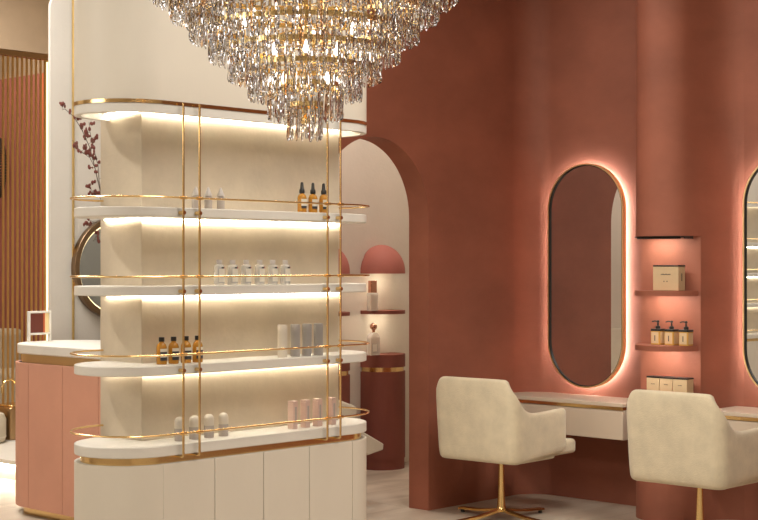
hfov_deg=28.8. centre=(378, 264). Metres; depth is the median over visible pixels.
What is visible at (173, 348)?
bottle
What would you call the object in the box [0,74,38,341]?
wall
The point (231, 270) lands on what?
clear bottle
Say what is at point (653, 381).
lidded box
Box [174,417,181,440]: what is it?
bottle
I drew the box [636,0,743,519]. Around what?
wall column
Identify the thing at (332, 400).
carton
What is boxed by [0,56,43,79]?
wall
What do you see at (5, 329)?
lounge sofa
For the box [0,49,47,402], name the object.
screen
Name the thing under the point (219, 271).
clear bottle
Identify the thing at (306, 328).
bottle
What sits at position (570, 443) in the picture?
seat cushion
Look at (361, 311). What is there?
shelf
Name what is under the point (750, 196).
vanity mirror
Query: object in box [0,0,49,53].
wall
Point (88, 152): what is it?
branch
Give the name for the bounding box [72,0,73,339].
trim
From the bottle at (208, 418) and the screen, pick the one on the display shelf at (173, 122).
the bottle at (208, 418)
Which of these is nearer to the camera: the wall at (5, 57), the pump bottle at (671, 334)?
the pump bottle at (671, 334)
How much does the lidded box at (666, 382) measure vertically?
0.134 m
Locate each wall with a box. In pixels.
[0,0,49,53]
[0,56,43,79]
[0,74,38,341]
[342,0,512,510]
[342,139,408,461]
[513,0,757,519]
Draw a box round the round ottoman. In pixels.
[0,412,6,442]
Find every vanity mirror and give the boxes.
[547,163,625,387]
[743,166,757,386]
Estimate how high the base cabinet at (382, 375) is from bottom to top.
0.900 m
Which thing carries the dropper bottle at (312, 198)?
on the display shelf at (173, 122)
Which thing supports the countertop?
on the display shelf at (173, 122)
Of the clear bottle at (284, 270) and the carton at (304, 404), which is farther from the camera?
the carton at (304, 404)
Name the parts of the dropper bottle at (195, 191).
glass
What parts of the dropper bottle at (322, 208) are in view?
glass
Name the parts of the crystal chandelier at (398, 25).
bulb, bulb, stem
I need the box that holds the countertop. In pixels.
[74,417,365,458]
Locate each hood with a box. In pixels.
[342,252,349,273]
[360,245,404,273]
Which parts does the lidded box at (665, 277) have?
lid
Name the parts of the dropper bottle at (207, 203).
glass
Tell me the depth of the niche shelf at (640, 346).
9.20 m
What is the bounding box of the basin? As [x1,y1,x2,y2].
[0,379,14,439]
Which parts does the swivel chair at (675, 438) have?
seat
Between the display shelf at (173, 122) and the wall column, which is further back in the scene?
the wall column
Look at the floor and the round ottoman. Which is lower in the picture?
the floor
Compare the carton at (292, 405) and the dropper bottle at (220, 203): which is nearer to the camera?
the dropper bottle at (220, 203)
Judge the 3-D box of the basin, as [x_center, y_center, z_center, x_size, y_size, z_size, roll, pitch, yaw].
[-2.972,1.200,12.516,0.320,0.498,0.560,0,0,44]
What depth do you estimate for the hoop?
14.95 m
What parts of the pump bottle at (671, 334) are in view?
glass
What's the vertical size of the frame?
0.202 m
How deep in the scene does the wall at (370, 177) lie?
11.71 m
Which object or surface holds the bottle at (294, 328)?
on the display shelf at (173, 122)
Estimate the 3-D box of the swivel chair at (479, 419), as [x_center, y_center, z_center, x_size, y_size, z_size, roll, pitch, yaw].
[0.809,1.148,9.365,0.747,0.905,0.864,0,0,41]
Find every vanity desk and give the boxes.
[514,392,627,439]
[720,406,757,430]
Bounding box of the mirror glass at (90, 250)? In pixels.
[80,228,100,307]
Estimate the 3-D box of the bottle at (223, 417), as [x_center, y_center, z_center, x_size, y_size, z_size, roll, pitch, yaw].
[-0.681,0.698,6.473,0.044,0.102,0.044,0,0,44]
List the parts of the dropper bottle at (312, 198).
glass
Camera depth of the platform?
11.12 m
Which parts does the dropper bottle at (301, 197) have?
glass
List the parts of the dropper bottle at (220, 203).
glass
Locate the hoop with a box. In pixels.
[0,138,6,197]
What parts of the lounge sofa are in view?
seat, backrest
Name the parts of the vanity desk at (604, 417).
drawer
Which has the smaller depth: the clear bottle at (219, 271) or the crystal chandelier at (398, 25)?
the crystal chandelier at (398, 25)
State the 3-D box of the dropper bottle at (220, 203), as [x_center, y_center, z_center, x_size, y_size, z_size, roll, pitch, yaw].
[-0.689,-0.289,6.436,0.032,0.097,0.033,0,0,44]
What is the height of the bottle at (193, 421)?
0.102 m
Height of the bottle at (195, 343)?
0.114 m
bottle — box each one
[156,337,166,364]
[168,337,178,363]
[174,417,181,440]
[181,336,190,362]
[189,415,197,439]
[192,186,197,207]
[192,335,202,361]
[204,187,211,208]
[204,414,213,437]
[215,260,224,283]
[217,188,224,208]
[218,413,227,435]
[228,260,237,283]
[242,260,250,283]
[255,260,264,282]
[268,260,277,282]
[278,325,286,357]
[281,260,289,282]
[290,324,299,356]
[297,182,306,211]
[302,324,311,355]
[308,183,317,212]
[314,323,322,354]
[319,183,325,212]
[368,281,376,309]
[651,320,664,344]
[664,321,678,344]
[679,321,692,345]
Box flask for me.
[369,323,377,353]
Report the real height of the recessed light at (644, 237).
0.016 m
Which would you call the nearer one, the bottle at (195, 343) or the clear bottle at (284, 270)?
the bottle at (195, 343)
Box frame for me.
[27,311,50,341]
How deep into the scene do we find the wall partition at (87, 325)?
10.20 m
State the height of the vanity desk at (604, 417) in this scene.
0.236 m
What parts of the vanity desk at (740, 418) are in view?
drawer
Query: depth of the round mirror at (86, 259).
10.31 m
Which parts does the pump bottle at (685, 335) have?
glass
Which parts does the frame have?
printed panel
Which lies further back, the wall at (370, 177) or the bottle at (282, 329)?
the wall at (370, 177)
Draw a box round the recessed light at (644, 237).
[635,236,692,238]
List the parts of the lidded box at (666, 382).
lid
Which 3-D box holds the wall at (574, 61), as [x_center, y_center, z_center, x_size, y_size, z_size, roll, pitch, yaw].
[4.058,-0.500,7.582,8.572,4.200,0.420,0,0,44]
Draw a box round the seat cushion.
[555,438,574,455]
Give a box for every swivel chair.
[436,376,574,519]
[627,389,757,519]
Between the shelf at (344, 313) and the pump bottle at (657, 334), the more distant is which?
the shelf at (344, 313)
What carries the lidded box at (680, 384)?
in the wall column
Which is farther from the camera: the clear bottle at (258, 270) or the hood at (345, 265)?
the hood at (345, 265)
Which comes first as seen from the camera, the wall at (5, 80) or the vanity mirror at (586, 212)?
the vanity mirror at (586, 212)
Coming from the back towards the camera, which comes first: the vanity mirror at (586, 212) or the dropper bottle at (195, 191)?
the vanity mirror at (586, 212)
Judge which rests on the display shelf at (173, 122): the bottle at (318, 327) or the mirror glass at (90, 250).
the bottle at (318, 327)
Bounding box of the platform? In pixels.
[0,440,14,479]
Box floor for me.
[0,462,641,519]
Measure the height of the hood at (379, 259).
0.227 m
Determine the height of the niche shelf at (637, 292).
0.033 m
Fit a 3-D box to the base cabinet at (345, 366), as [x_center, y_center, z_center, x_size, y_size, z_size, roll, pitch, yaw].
[-0.362,1.150,11.192,0.248,0.900,0.376,0,0,44]
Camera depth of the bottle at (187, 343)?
6.29 m
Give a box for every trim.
[42,73,43,340]
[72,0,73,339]
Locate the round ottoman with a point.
(3, 435)
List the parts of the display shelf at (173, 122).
curved panel, rod, door, rod, shelf, shelf, shelf, gold trim, gallery rail, gallery rail, gallery rail, gallery rail, crown, panel, door, door, rod, door, rod, curved panel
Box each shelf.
[70,0,369,519]
[342,311,349,315]
[360,310,404,313]
[635,290,697,295]
[635,343,697,351]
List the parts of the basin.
spout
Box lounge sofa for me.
[0,328,20,402]
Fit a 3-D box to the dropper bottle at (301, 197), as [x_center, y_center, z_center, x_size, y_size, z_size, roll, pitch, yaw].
[-0.353,-0.310,6.774,0.043,0.140,0.042,0,0,44]
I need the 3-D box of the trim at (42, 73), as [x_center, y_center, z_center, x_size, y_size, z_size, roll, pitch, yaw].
[-3.313,-0.225,14.631,0.029,3.350,0.035,0,0,44]
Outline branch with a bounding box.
[59,102,100,242]
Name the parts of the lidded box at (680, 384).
lid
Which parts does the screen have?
rail, post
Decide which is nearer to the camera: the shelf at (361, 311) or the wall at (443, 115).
the wall at (443, 115)
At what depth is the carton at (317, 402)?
6.86 m
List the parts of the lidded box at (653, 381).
lid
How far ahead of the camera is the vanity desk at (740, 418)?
8.88 m
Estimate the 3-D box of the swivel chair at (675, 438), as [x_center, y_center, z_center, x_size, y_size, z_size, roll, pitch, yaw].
[1.848,1.148,8.370,0.747,0.905,0.864,0,0,44]
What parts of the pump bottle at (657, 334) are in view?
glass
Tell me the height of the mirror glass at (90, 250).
0.620 m
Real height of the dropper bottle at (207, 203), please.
0.097 m
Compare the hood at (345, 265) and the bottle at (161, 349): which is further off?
the hood at (345, 265)
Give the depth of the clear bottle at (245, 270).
6.50 m
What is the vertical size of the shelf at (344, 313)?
0.027 m
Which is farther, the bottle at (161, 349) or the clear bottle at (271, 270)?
the clear bottle at (271, 270)
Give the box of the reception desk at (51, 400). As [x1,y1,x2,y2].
[15,340,100,519]
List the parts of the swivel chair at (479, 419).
leg, leg, leg, leg, seat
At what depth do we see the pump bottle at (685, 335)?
9.20 m
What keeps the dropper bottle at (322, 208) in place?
on the display shelf at (173, 122)
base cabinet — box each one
[342,363,349,403]
[360,352,404,469]
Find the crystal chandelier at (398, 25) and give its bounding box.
[152,0,458,141]
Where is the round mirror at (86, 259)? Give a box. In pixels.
[71,219,100,316]
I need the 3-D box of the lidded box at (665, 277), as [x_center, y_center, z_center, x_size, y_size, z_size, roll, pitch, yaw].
[1.827,0.080,9.313,0.188,0.160,0.081,0,0,44]
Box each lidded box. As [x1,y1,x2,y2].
[646,375,661,390]
[653,265,684,290]
[659,376,673,391]
[672,377,693,392]
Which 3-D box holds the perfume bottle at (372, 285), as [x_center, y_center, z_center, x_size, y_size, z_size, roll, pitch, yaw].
[-0.051,0.239,11.481,0.044,0.235,0.090,0,0,44]
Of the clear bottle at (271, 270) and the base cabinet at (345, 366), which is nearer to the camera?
the clear bottle at (271, 270)
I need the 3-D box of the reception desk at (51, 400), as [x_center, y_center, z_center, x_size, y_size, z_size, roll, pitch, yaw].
[-1.730,1.053,9.389,1.450,1.094,0.680,0,0,44]
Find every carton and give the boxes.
[288,400,297,428]
[300,399,309,427]
[313,398,321,425]
[329,397,335,424]
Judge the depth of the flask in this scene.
11.44 m

